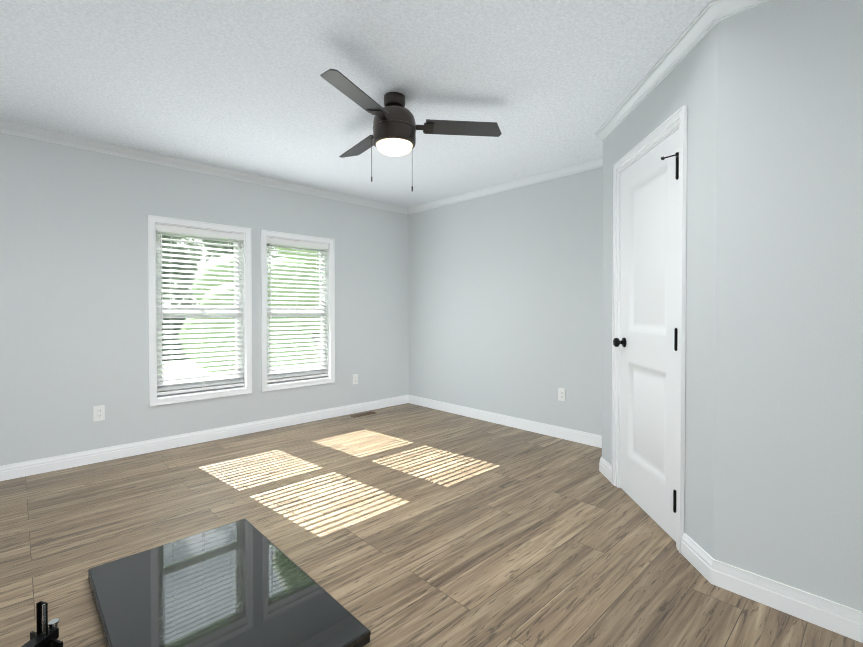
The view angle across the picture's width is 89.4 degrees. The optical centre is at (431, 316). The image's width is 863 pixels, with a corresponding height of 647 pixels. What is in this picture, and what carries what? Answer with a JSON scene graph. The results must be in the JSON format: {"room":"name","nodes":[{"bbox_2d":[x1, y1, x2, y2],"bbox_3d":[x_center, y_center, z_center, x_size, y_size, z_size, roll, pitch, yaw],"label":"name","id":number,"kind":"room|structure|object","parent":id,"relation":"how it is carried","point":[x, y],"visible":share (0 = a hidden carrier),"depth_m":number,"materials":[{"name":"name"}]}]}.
{"room":"empty bedroom","nodes":[
{"label":"empty bedroom","id":0,"kind":"room"},
{"bbox_2d":[0,133,408,465],"bbox_3d":[-2.158,-0.107,3.807,5.290,2.440,0.120,-1,1,-44],"label":"wall","id":1,"kind":"structure","parent":0,"point":[74,347],"depth_m":3.44,"materials":[{"name":"paint"}]},
{"bbox_2d":[93,405,104,420],"bbox_3d":[-2.553,0.744,3.352,0.070,0.115,0.007,-1,1,-44],"label":"electrical outlet","id":2,"kind":"object","parent":1,"relation":"attached to","point":[98,413],"visible":1,"depth_m":3.35,"materials":[{"name":"white plastic"}]},
{"bbox_2d":[147,215,251,405],"bbox_3d":[-2.054,-0.049,3.898,0.833,1.561,0.153,-1,1,-44],"label":"window","id":3,"kind":"structure","parent":1,"relation":"in","point":[187,387],"depth_m":3.86,"materials":[{"name":"white"}]},
{"bbox_2d":[0,395,407,480],"bbox_3d":[-2.100,1.063,3.783,5.020,0.102,0.015,-1,1,-44],"label":"baseboard","id":4,"kind":"structure","parent":1,"relation":"attached to","point":[38,466],"depth_m":3.70,"materials":[{"name":"white wood"}]},
{"bbox_2d":[260,229,334,391],"bbox_3d":[-1.395,-0.057,4.528,0.802,1.561,0.153,-1,1,-44],"label":"window","id":5,"kind":"structure","parent":1,"relation":"in","point":[322,371],"depth_m":4.52,"materials":[{"name":"white"}]},
{"bbox_2d":[353,374,357,383],"bbox_3d":[-0.867,0.714,4.963,0.070,0.115,0.007,-1,1,-44],"label":"electrical outlet","id":6,"kind":"object","parent":1,"relation":"attached to","point":[355,378],"visible":1,"depth_m":4.96,"materials":[{"name":"white plastic"}]},
{"bbox_2d":[0,0,713,207],"bbox_3d":[-0.130,-1.351,1.670,5.290,0.100,5.990,-1,1,-44],"label":"ceiling","id":7,"kind":"structure","parent":0,"point":[243,86],"depth_m":2.39,"materials":[{"name":"white paint"}]},
{"bbox_2d":[320,69,501,191],"bbox_3d":[-0.321,-1.020,2.683,1.158,0.586,1.090,-1,1,-44],"label":"ceiling fan","id":8,"kind":"object","parent":7,"relation":"hanging from","point":[395,127],"visible":1,"depth_m":2.54,"materials":[{"name":"brown metal"}]},
{"bbox_2d":[0,403,862,646],"bbox_3d":[-0.130,1.189,1.701,5.290,0.100,5.990,-1,1,-44],"label":"floor","id":9,"kind":"structure","parent":0,"point":[407,525],"depth_m":2.27,"materials":[{"name":"brown wood"}]},
{"bbox_2d":[21,601,62,646],"bbox_3d":[-1.346,1.042,1.284,0.478,0.205,0.270,-1,1,-44],"label":"bracket","id":10,"kind":"object","parent":9,"relation":"on","point":[44,635],"visible":1,"depth_m":1.43,"materials":[{"name":"black metal"}]},
{"bbox_2d":[88,519,370,646],"bbox_3d":[-0.853,1.119,1.711,0.673,0.041,1.148,-1,1,-44],"label":"table top","id":11,"kind":"object","parent":9,"relation":"on","point":[243,583],"visible":1,"depth_m":1.69,"materials":[{"name":"black glass"}]},
{"bbox_2d":[350,411,375,417],"bbox_3d":[-0.765,1.098,4.890,0.300,0.004,0.100,-1,1,-44],"label":"floor vent","id":12,"kind":"object","parent":9,"relation":"in","point":[362,414],"visible":1,"depth_m":4.88,"materials":[{"name":"brown"}]},
{"bbox_2d":[408,167,602,435],"bbox_3d":[1.739,-0.102,3.472,0.120,2.440,5.990,-1,1,-44],"label":"wall","id":13,"kind":"structure","parent":0,"point":[505,288],"depth_m":4.34,"materials":[{"name":"paint"}]},
{"bbox_2d":[408,395,601,447],"bbox_3d":[0.664,1.054,4.512,0.015,0.102,2.740,-1,1,-44],"label":"baseboard","id":14,"kind":"structure","parent":13,"relation":"attached to","point":[586,438],"depth_m":4.34,"materials":[{"name":"white wood"}]},
{"bbox_2d":[558,388,565,400],"bbox_3d":[1.185,0.712,3.969,0.007,0.115,0.070,-1,1,-44],"label":"electrical outlet","id":15,"kind":"object","parent":13,"relation":"attached to","point":[561,394],"visible":1,"depth_m":3.97,"materials":[{"name":"white plastic"}]},
{"bbox_2d":[602,23,717,558],"bbox_3d":[1.278,-0.090,2.495,0.120,2.440,1.301,0,1,1],"label":"wall","id":16,"kind":"structure","parent":0,"point":[690,80],"depth_m":2.00,"materials":[{"name":"paint"}]},
{"bbox_2d":[599,457,611,474],"bbox_3d":[1.346,1.069,3.266,0.671,0.102,0.035,-1,1,-44],"label":"baseboard","id":17,"kind":"structure","parent":16,"relation":"attached to","point":[605,468],"depth_m":3.07,"materials":[{"name":"white wood"}]},
{"bbox_2d":[613,129,678,541],"bbox_3d":[1.206,0.096,2.489,0.104,2.044,0.702,0,1,1],"label":"door","id":18,"kind":"structure","parent":16,"relation":"in","point":[647,342],"depth_m":2.44,"materials":[{"name":"white paint"},{"name":"black metal"}]},
{"bbox_2d":[611,105,686,552],"bbox_3d":[1.268,0.064,2.492,0.141,2.131,0.842,0,1,1],"label":"door frame","id":19,"kind":"structure","parent":16,"relation":"attached to","point":[671,124],"depth_m":2.14,"materials":[{"name":"white wood"}]},
{"bbox_2d":[714,0,862,611],"bbox_3d":[2.004,-0.073,1.097,0.120,2.440,2.190,-1,1,-44],"label":"wall","id":20,"kind":"structure","parent":0,"point":[788,491],"depth_m":1.67,"materials":[{"name":"paint"}]},
{"bbox_2d":[0,0,769,214],"bbox_3d":[-0.130,-1.268,1.671,5.050,0.066,5.750,-1,1,-44],"label":"crown molding","id":21,"kind":"structure","parent":20,"relation":"attached to","point":[709,17],"depth_m":3.28,"materials":[{"name":"white paint"}]},
{"bbox_2d":[704,554,862,642],"bbox_3d":[1.901,1.095,1.120,0.015,0.102,2.046,-1,1,-44],"label":"baseboard","id":22,"kind":"structure","parent":20,"relation":"attached to","point":[840,619],"depth_m":1.67,"materials":[{"name":"white wood"}]},
{"label":"outside","id":23,"kind":"structure","parent":0,"visible":0},
{"bbox_2d":[160,235,319,360],"bbox_3d":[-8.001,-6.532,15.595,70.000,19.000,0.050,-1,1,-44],"label":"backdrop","id":24,"kind":"structure","parent":23,"point":[192,254],"depth_m":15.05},
{"bbox_2d":[162,353,319,376],"bbox_3d":[-20.324,1.464,24.969,85.000,0.020,55.510,-1,1,-44],"label":"ground","id":25,"kind":"structure","parent":23,"point":[183,369],"depth_m":13.12,"materials":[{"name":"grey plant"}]},
{"bbox_2d":[178,256,319,371],"bbox_3d":[-3.786,0.158,10.070,3.409,3.328,3.569,-1,1,-44],"label":"bush","id":26,"kind":"object","parent":25,"relation":"on","point":[231,276],"depth_m":8.92,"materials":[{"name":"green plant"}]},
{"bbox_2d":[276,247,318,269],"bbox_3d":[-2.029,-2.156,12.876,5.968,7.517,4.326,-1,1,-44],"label":"tree","id":27,"kind":"object","parent":25,"relation":"on","point":[295,254],"depth_m":10.96,"materials":[{"name":"green plant"}]}
]}

